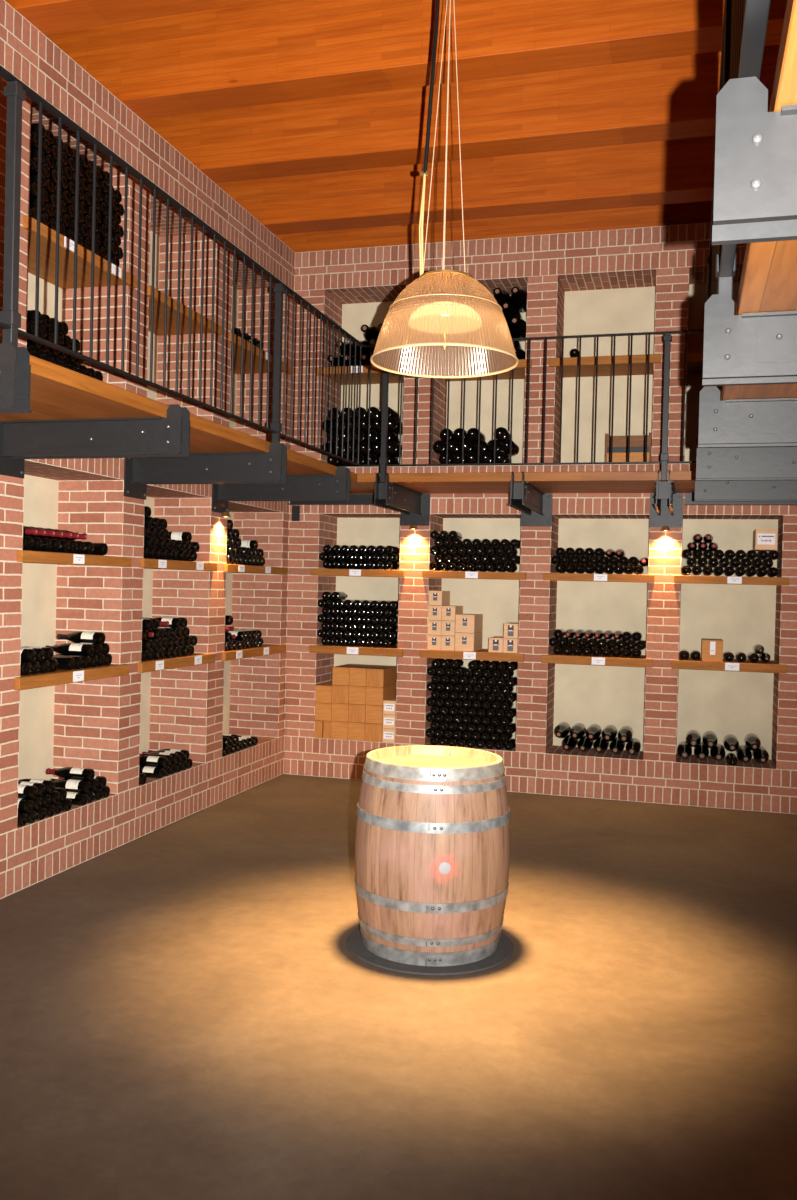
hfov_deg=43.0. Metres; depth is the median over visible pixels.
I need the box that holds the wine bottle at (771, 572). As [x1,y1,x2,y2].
[767,567,778,576]
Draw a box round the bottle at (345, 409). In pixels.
[341,407,360,421]
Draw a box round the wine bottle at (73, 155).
[69,148,79,162]
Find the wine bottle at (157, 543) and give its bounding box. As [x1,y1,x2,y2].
[154,538,159,548]
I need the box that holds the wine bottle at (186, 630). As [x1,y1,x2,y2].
[184,627,189,636]
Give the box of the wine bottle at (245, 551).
[242,547,247,556]
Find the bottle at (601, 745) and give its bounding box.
[594,736,608,752]
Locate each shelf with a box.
[14,664,128,690]
[17,550,131,566]
[23,215,136,288]
[137,653,214,672]
[139,558,216,570]
[145,285,221,335]
[221,644,285,660]
[223,564,287,574]
[228,333,290,374]
[309,644,402,656]
[311,568,404,576]
[316,365,403,384]
[420,649,523,661]
[422,570,525,579]
[443,359,531,380]
[541,653,652,667]
[543,573,654,582]
[549,354,660,377]
[671,657,786,673]
[674,575,788,584]
[680,352,702,372]
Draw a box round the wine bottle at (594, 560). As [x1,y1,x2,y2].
[589,556,599,565]
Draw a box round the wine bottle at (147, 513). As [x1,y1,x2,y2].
[144,506,150,517]
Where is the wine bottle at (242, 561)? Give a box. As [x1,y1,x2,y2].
[238,555,244,564]
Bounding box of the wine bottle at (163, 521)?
[160,519,166,529]
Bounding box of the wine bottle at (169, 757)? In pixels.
[141,753,172,765]
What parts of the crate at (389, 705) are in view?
lid, panel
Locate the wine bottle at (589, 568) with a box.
[584,564,594,573]
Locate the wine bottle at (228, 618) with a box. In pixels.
[225,615,232,624]
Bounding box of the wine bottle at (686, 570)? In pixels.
[681,566,690,574]
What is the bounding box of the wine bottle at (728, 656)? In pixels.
[723,651,733,661]
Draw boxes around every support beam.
[0,342,31,413]
[0,404,190,477]
[124,442,286,499]
[212,466,350,512]
[373,473,429,525]
[508,472,552,526]
[649,470,682,526]
[694,466,796,500]
[696,437,796,480]
[698,386,796,447]
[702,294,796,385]
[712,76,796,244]
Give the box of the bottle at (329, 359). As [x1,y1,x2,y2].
[327,355,346,366]
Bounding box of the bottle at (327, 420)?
[321,419,335,432]
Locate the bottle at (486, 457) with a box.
[480,451,493,462]
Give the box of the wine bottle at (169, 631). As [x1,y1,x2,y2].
[158,627,172,638]
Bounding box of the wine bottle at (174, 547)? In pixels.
[171,539,177,549]
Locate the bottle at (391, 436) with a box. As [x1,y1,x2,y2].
[379,430,398,443]
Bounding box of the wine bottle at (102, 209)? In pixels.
[96,202,106,214]
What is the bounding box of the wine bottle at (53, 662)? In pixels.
[48,659,57,671]
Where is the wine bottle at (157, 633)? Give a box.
[148,628,161,639]
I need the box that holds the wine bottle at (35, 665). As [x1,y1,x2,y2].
[30,661,39,673]
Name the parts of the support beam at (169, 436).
wall plate, splice plate, plate, plate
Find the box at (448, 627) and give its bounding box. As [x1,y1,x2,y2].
[441,621,456,635]
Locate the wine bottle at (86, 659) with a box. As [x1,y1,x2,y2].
[57,654,90,667]
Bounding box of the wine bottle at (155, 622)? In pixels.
[142,618,157,629]
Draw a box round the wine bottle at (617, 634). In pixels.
[613,630,622,639]
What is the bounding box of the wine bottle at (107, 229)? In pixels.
[104,229,112,240]
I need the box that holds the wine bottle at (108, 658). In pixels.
[104,653,111,664]
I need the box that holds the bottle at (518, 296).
[511,286,526,312]
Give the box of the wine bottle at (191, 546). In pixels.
[188,541,193,551]
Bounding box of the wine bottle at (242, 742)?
[238,740,244,749]
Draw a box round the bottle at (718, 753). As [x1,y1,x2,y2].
[710,743,725,760]
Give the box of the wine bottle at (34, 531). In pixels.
[23,527,37,535]
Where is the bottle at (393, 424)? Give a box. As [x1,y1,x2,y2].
[388,418,402,434]
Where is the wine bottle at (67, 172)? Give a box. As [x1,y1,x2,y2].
[61,166,71,180]
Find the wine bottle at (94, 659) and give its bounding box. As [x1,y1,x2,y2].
[89,655,97,666]
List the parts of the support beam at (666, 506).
plate, spacer plate, wall plate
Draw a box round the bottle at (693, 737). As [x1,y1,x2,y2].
[686,730,700,746]
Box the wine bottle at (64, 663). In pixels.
[52,656,74,669]
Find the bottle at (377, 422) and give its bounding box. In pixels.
[373,418,380,432]
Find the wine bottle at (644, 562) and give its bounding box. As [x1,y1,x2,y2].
[640,557,648,566]
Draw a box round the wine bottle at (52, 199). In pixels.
[46,193,56,207]
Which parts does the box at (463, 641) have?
panel, lid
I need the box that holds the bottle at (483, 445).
[474,440,489,454]
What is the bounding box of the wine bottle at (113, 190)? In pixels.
[106,185,114,197]
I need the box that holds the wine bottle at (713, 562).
[708,558,717,567]
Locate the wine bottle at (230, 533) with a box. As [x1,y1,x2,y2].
[227,529,234,537]
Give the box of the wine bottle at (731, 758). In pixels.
[726,753,736,765]
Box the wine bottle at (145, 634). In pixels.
[142,629,148,640]
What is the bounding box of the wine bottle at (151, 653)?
[148,649,154,659]
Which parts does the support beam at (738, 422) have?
plate, splice plate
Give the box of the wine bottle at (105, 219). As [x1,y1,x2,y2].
[100,215,108,228]
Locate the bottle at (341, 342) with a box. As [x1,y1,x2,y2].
[336,340,358,356]
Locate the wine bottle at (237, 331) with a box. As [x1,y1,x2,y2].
[231,328,240,336]
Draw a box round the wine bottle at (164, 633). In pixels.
[158,628,166,638]
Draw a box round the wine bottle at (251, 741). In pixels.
[239,737,253,746]
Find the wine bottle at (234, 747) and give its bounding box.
[231,744,236,752]
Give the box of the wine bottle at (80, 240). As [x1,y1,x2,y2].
[73,233,82,244]
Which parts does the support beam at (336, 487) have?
wall plate, splice plate, plate, plate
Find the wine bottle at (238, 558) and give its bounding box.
[235,555,240,563]
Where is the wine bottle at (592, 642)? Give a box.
[587,638,597,647]
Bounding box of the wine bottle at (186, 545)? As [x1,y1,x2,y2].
[183,541,188,550]
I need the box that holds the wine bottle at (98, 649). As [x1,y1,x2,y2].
[55,643,102,655]
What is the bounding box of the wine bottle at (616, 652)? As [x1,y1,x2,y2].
[612,647,621,656]
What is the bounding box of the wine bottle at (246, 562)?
[243,556,248,564]
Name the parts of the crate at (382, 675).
panel, lid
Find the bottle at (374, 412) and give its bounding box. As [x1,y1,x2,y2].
[367,407,380,420]
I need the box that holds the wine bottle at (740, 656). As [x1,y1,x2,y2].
[735,651,746,661]
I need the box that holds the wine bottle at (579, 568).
[575,564,584,572]
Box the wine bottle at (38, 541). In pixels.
[27,537,42,550]
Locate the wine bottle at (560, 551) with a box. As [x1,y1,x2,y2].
[556,547,566,556]
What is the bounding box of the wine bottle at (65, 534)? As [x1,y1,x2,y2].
[45,528,71,538]
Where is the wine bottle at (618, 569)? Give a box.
[614,565,623,573]
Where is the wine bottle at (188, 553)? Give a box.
[184,550,191,560]
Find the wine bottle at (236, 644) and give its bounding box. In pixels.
[231,640,238,649]
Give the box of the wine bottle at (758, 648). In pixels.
[753,644,763,653]
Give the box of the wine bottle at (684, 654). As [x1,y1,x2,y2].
[680,649,688,659]
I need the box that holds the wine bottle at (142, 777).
[139,773,146,784]
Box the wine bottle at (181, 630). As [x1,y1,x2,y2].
[178,627,183,637]
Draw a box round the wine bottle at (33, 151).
[30,148,44,162]
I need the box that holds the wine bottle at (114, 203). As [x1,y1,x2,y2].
[108,198,117,211]
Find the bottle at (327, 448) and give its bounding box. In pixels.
[321,442,335,455]
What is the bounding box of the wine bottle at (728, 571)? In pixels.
[724,566,733,575]
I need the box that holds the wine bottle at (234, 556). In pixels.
[231,554,236,563]
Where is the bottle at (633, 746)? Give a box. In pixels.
[626,738,640,754]
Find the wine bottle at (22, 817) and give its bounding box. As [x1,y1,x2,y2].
[17,812,27,826]
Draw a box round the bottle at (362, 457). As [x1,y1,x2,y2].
[354,453,366,466]
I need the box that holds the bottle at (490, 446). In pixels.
[487,439,503,453]
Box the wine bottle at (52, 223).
[48,218,55,230]
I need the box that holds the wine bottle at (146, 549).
[144,547,149,557]
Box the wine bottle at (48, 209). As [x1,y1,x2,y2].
[43,203,53,216]
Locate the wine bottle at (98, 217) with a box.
[95,211,101,223]
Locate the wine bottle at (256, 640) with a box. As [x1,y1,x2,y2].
[254,638,258,646]
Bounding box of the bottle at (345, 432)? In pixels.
[340,430,354,443]
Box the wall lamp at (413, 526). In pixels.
[409,524,417,528]
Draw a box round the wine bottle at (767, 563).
[762,559,772,568]
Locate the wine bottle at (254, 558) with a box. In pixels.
[252,556,256,564]
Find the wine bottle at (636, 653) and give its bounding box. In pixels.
[631,648,641,657]
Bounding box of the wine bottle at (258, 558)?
[253,557,260,565]
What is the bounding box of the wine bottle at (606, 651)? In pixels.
[602,646,612,656]
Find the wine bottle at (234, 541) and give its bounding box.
[231,537,236,546]
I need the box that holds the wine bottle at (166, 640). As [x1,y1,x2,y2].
[164,638,168,648]
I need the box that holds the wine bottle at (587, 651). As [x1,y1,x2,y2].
[582,646,592,655]
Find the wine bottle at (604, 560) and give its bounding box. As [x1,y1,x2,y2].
[599,556,609,565]
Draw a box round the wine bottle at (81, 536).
[63,530,86,539]
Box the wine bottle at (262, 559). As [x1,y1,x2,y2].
[259,557,264,565]
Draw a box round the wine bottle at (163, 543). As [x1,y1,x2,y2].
[159,538,166,549]
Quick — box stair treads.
[720,0,796,400]
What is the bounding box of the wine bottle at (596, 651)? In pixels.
[592,646,602,655]
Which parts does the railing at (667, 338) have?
post, rail, rail, post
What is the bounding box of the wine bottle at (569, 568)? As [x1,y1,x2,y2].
[565,564,575,572]
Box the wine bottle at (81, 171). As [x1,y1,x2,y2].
[72,163,83,176]
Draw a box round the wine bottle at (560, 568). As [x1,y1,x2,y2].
[555,564,565,572]
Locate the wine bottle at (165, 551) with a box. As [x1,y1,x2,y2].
[161,548,168,559]
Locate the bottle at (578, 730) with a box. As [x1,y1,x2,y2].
[570,723,585,738]
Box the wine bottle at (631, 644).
[627,639,636,648]
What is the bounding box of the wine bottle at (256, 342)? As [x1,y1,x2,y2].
[253,338,258,346]
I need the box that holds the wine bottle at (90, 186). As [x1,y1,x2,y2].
[83,183,92,196]
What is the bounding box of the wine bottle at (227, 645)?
[224,641,229,650]
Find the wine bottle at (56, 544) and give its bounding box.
[48,539,60,551]
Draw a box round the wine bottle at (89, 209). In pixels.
[85,206,91,218]
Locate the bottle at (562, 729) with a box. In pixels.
[554,722,570,737]
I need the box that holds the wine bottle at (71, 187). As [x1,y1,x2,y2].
[64,181,74,194]
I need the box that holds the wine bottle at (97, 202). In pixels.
[88,197,98,209]
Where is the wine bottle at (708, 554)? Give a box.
[703,549,712,559]
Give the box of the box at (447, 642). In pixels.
[441,635,454,650]
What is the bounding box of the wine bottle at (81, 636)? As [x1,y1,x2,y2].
[58,631,105,643]
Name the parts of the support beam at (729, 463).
splice plate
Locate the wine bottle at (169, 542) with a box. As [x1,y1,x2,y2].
[166,539,172,549]
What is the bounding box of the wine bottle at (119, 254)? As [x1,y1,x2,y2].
[115,247,122,259]
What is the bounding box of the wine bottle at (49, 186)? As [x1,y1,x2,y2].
[42,178,53,192]
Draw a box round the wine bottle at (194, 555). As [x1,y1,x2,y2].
[190,551,196,560]
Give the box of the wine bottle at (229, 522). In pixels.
[227,520,232,529]
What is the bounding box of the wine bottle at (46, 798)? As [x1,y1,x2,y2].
[40,793,50,806]
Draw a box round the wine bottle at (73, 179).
[68,172,79,184]
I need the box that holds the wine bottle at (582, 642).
[578,637,587,647]
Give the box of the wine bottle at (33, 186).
[30,182,37,197]
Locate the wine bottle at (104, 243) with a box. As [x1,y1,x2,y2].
[100,238,107,250]
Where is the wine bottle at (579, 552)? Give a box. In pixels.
[575,548,585,556]
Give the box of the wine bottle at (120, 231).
[117,225,123,237]
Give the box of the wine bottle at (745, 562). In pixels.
[740,558,750,567]
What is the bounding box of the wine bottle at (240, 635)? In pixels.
[225,631,245,640]
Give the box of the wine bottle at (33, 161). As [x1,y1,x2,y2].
[30,157,37,172]
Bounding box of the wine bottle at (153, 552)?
[148,547,156,558]
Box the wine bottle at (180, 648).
[177,646,183,656]
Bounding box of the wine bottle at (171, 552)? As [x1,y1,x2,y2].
[163,549,174,559]
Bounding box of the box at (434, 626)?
[428,620,443,634]
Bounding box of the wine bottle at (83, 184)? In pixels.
[79,177,87,190]
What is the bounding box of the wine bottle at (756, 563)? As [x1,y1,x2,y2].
[751,558,761,568]
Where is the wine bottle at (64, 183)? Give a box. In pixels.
[61,175,67,189]
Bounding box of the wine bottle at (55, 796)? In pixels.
[49,791,59,803]
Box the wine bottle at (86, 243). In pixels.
[81,237,90,249]
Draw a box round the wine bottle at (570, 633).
[565,629,575,637]
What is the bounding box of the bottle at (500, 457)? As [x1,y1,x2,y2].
[495,451,511,462]
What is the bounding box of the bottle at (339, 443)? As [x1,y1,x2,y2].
[334,442,346,455]
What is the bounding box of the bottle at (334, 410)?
[328,408,341,421]
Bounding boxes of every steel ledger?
[287,494,373,504]
[685,493,796,504]
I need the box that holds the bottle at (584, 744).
[578,735,593,751]
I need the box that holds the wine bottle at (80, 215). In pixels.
[73,209,82,222]
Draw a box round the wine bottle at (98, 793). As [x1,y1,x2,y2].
[93,788,101,800]
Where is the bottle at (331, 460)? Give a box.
[327,454,342,466]
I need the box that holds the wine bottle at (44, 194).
[32,188,48,202]
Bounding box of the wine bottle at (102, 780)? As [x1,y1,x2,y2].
[59,775,106,788]
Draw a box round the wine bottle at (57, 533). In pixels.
[37,527,62,537]
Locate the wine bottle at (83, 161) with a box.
[79,154,88,168]
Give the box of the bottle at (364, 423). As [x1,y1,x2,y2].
[360,418,377,432]
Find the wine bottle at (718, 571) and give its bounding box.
[713,566,723,575]
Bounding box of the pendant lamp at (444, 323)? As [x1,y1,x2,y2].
[370,0,518,377]
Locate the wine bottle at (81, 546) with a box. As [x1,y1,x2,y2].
[72,541,84,553]
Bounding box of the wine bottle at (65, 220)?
[60,213,69,227]
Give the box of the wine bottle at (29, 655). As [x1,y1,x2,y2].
[21,648,35,662]
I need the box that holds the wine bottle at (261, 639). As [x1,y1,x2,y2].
[258,638,262,646]
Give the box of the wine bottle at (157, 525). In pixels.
[154,518,160,528]
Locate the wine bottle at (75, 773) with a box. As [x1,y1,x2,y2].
[46,767,94,780]
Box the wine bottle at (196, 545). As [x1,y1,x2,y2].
[193,542,199,551]
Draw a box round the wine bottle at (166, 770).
[139,765,169,776]
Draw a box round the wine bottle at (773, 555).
[767,550,778,560]
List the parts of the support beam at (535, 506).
plate, spacer plate, plate, splice plate, wall plate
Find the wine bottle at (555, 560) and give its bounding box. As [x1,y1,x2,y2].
[551,555,561,564]
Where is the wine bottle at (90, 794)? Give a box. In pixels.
[85,790,93,802]
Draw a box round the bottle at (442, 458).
[439,452,454,463]
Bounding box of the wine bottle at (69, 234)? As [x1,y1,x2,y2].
[65,228,73,240]
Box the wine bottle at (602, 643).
[597,638,607,647]
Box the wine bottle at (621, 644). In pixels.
[617,639,626,648]
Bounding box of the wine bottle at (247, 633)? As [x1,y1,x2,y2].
[234,630,249,639]
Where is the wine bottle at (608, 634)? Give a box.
[604,630,613,638]
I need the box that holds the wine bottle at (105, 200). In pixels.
[101,193,108,206]
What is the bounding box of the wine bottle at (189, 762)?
[186,758,192,768]
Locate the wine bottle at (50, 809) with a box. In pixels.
[44,804,54,816]
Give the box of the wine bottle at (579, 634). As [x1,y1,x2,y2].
[575,629,584,638]
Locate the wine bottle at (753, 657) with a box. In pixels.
[748,652,758,662]
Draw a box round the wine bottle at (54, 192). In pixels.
[52,184,61,197]
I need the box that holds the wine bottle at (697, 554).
[692,549,702,559]
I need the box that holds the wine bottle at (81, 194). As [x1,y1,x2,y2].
[73,186,83,199]
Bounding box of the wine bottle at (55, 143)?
[52,136,63,149]
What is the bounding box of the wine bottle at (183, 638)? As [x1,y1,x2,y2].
[181,636,185,646]
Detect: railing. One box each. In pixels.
[0,65,364,465]
[362,330,703,482]
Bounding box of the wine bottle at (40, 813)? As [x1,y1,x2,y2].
[35,807,45,819]
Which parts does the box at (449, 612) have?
panel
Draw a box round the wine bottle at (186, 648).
[182,645,189,655]
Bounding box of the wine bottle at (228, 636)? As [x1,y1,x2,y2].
[225,632,231,641]
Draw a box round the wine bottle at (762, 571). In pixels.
[756,567,766,576]
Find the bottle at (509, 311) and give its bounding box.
[502,302,521,324]
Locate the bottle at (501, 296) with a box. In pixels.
[493,288,512,308]
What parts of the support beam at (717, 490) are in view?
splice plate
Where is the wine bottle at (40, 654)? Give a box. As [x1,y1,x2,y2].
[21,647,44,661]
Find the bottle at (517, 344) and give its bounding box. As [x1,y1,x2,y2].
[510,334,521,348]
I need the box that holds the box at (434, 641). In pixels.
[427,635,441,649]
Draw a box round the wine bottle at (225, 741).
[222,737,229,746]
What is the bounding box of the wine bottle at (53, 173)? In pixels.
[48,169,56,183]
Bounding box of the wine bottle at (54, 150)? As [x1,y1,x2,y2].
[48,145,57,159]
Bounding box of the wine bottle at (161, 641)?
[158,638,164,648]
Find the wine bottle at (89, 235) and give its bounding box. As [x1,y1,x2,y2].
[86,228,91,241]
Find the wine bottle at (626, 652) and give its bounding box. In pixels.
[621,647,631,657]
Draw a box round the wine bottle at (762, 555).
[757,550,767,559]
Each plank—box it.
[5,0,273,33]
[44,0,786,118]
[142,44,779,182]
[215,136,714,234]
[275,201,711,252]
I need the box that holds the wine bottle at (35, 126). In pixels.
[31,123,45,137]
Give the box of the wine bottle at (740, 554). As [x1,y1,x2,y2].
[735,550,745,559]
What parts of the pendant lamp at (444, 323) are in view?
lamp shade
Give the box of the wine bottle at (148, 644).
[142,639,152,650]
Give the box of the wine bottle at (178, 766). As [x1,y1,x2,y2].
[174,762,181,772]
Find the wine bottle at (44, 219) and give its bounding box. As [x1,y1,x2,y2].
[40,212,48,225]
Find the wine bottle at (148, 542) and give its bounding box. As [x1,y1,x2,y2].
[144,537,154,547]
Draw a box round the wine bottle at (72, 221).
[68,218,78,232]
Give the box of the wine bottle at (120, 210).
[115,203,123,215]
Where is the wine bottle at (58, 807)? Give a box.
[52,801,62,813]
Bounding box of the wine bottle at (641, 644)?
[637,640,645,649]
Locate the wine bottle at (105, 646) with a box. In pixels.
[101,643,109,654]
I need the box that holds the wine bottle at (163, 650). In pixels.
[160,648,166,658]
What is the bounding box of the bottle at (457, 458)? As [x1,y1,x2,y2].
[453,452,467,463]
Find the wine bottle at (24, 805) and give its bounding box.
[18,798,32,812]
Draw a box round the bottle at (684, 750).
[677,741,691,758]
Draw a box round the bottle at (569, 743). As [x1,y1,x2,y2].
[562,734,577,750]
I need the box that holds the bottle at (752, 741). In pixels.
[744,733,760,750]
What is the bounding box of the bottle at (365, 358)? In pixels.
[361,354,372,364]
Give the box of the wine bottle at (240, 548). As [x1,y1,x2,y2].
[239,547,242,555]
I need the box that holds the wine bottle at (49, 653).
[24,646,53,660]
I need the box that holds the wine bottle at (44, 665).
[38,659,49,672]
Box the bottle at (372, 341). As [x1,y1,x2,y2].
[369,339,376,351]
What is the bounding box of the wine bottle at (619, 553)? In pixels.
[615,549,625,557]
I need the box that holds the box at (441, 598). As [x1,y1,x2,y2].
[428,591,449,605]
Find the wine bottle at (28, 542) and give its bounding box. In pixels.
[23,536,34,549]
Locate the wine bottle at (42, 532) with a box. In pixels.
[23,526,45,536]
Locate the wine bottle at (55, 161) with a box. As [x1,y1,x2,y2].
[52,160,63,173]
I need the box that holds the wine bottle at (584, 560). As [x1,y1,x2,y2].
[580,556,589,565]
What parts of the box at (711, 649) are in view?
lid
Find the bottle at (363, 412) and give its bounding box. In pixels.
[355,407,367,420]
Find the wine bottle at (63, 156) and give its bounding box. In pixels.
[57,151,66,165]
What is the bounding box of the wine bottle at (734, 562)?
[729,558,739,567]
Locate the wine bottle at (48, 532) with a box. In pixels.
[27,526,54,537]
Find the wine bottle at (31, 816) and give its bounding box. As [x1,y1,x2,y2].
[25,810,35,823]
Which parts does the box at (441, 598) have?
panel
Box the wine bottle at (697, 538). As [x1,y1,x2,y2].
[693,534,702,543]
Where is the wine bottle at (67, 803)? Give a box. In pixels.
[60,798,71,811]
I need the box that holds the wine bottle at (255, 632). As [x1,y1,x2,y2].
[247,630,257,638]
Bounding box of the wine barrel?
[354,745,509,966]
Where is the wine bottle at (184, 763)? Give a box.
[180,760,186,770]
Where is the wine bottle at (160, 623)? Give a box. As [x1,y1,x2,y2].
[146,618,168,626]
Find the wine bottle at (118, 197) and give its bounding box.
[113,190,121,202]
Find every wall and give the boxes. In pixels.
[0,0,294,898]
[283,222,796,813]
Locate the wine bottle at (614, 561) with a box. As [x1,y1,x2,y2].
[609,556,619,565]
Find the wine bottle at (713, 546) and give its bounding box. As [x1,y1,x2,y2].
[708,542,717,551]
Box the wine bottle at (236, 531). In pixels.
[233,529,239,538]
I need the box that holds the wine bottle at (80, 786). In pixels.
[54,779,90,792]
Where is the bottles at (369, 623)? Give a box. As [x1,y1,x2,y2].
[27,310,520,750]
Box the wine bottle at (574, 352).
[570,349,578,356]
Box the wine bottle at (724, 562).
[718,558,728,567]
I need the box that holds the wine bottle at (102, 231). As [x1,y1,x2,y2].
[96,224,106,237]
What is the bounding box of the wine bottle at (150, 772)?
[139,766,163,778]
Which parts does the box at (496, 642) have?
lid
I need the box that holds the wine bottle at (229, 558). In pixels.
[226,554,232,563]
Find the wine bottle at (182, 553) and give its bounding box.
[178,550,185,560]
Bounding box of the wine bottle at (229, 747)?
[228,745,231,754]
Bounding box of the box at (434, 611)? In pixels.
[428,605,448,619]
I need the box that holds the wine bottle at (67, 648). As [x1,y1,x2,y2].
[46,643,93,656]
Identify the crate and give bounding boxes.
[315,682,331,702]
[315,703,331,720]
[315,720,323,737]
[323,721,330,738]
[331,703,348,721]
[331,721,347,739]
[332,664,364,685]
[332,685,348,703]
[348,704,365,722]
[348,722,364,740]
[349,665,379,686]
[349,686,365,704]
[365,705,382,723]
[365,723,382,741]
[366,665,396,686]
[366,683,396,705]
[382,728,394,742]
[383,696,395,714]
[383,714,395,728]
[605,433,651,461]
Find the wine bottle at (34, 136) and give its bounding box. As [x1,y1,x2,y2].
[30,132,37,147]
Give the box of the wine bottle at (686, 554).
[682,549,691,558]
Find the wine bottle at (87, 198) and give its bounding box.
[82,192,90,205]
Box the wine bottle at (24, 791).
[18,784,37,798]
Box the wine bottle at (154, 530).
[151,527,157,538]
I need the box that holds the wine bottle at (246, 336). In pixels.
[241,333,249,341]
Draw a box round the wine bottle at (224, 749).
[222,746,227,755]
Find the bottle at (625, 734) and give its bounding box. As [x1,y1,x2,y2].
[618,726,632,742]
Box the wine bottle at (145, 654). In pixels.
[141,649,148,660]
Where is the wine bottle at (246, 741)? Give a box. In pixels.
[239,739,248,748]
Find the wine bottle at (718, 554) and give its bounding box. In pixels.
[713,550,723,559]
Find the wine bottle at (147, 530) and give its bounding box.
[144,526,151,537]
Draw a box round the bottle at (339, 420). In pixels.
[334,419,347,432]
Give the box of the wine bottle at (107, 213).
[102,207,113,218]
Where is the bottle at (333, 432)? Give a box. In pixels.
[328,431,341,444]
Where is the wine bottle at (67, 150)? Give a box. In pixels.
[61,142,71,156]
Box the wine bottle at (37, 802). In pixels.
[30,796,41,809]
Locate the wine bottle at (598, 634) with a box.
[594,630,603,638]
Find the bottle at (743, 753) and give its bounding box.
[736,745,751,762]
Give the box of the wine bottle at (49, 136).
[42,130,53,144]
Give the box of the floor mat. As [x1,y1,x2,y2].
[347,927,512,974]
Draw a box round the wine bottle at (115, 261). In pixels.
[112,255,119,266]
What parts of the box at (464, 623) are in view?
panel, lid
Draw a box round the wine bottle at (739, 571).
[734,566,745,575]
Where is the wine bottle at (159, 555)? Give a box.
[154,548,162,558]
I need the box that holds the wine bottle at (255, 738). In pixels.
[239,736,257,745]
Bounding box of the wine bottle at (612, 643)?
[607,638,616,648]
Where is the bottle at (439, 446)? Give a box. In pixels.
[433,440,450,454]
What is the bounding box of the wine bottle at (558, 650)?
[553,645,563,654]
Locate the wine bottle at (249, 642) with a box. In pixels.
[246,639,251,647]
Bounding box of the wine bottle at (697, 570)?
[692,566,701,575]
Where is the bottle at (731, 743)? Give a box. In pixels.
[723,734,738,751]
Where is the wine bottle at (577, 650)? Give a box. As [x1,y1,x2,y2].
[573,646,582,655]
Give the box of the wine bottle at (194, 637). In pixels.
[189,635,196,645]
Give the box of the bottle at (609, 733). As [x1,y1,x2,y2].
[602,725,617,740]
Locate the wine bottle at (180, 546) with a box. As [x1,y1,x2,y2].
[176,540,183,550]
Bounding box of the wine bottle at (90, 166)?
[84,160,92,173]
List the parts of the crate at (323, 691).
lid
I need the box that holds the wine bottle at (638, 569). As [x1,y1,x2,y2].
[634,565,643,574]
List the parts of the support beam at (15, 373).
plate, plate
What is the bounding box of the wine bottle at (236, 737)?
[223,734,238,743]
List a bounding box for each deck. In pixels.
[0,355,374,493]
[357,471,694,493]
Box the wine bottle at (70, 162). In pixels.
[65,157,75,170]
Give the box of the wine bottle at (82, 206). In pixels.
[74,200,86,213]
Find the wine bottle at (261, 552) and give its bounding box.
[259,549,263,557]
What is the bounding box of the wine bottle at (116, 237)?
[111,233,120,246]
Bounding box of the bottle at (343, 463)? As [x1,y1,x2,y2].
[340,453,357,466]
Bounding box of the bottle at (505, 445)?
[501,439,518,455]
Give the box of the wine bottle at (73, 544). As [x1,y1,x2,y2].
[67,540,77,552]
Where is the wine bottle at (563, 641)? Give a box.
[558,637,568,646]
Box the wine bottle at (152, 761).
[139,755,167,767]
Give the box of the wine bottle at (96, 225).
[89,219,97,232]
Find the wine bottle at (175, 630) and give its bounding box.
[163,627,178,637]
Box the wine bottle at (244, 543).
[241,540,257,548]
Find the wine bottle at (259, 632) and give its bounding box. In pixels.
[242,629,261,638]
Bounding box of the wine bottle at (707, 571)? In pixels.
[702,566,712,575]
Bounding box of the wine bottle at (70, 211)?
[64,204,74,218]
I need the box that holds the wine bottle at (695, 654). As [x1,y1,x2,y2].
[691,650,700,659]
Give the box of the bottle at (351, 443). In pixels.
[349,442,361,454]
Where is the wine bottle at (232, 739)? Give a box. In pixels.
[223,735,234,745]
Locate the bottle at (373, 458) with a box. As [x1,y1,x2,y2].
[365,453,379,466]
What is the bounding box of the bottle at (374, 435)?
[366,430,380,443]
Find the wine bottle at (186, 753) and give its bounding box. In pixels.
[148,749,188,759]
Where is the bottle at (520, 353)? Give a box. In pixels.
[514,347,525,358]
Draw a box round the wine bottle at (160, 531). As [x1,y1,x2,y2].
[157,528,163,538]
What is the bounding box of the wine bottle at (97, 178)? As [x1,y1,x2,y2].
[89,174,99,187]
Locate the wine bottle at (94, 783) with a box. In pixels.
[51,778,98,790]
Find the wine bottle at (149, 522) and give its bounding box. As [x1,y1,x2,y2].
[144,517,154,527]
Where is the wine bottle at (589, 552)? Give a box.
[585,548,594,557]
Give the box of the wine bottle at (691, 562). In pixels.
[687,557,696,567]
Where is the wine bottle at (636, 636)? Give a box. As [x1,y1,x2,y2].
[632,631,641,640]
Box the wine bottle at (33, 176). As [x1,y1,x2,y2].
[30,172,45,187]
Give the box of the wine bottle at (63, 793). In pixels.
[54,787,66,800]
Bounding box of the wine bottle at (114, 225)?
[111,220,117,233]
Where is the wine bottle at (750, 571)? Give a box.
[745,567,755,576]
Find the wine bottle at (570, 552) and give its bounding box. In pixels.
[565,548,575,556]
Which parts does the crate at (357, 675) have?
panel, lid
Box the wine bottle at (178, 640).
[175,637,181,646]
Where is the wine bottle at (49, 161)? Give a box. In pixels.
[43,154,53,168]
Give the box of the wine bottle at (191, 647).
[189,645,193,654]
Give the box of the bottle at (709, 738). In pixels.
[702,731,717,747]
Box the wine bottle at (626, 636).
[622,631,631,640]
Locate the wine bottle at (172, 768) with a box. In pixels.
[169,764,175,774]
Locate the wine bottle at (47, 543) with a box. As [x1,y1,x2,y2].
[40,538,51,551]
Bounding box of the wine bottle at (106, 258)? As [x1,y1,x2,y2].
[105,251,112,262]
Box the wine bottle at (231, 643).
[229,641,233,649]
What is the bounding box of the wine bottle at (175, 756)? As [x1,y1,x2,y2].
[139,752,178,763]

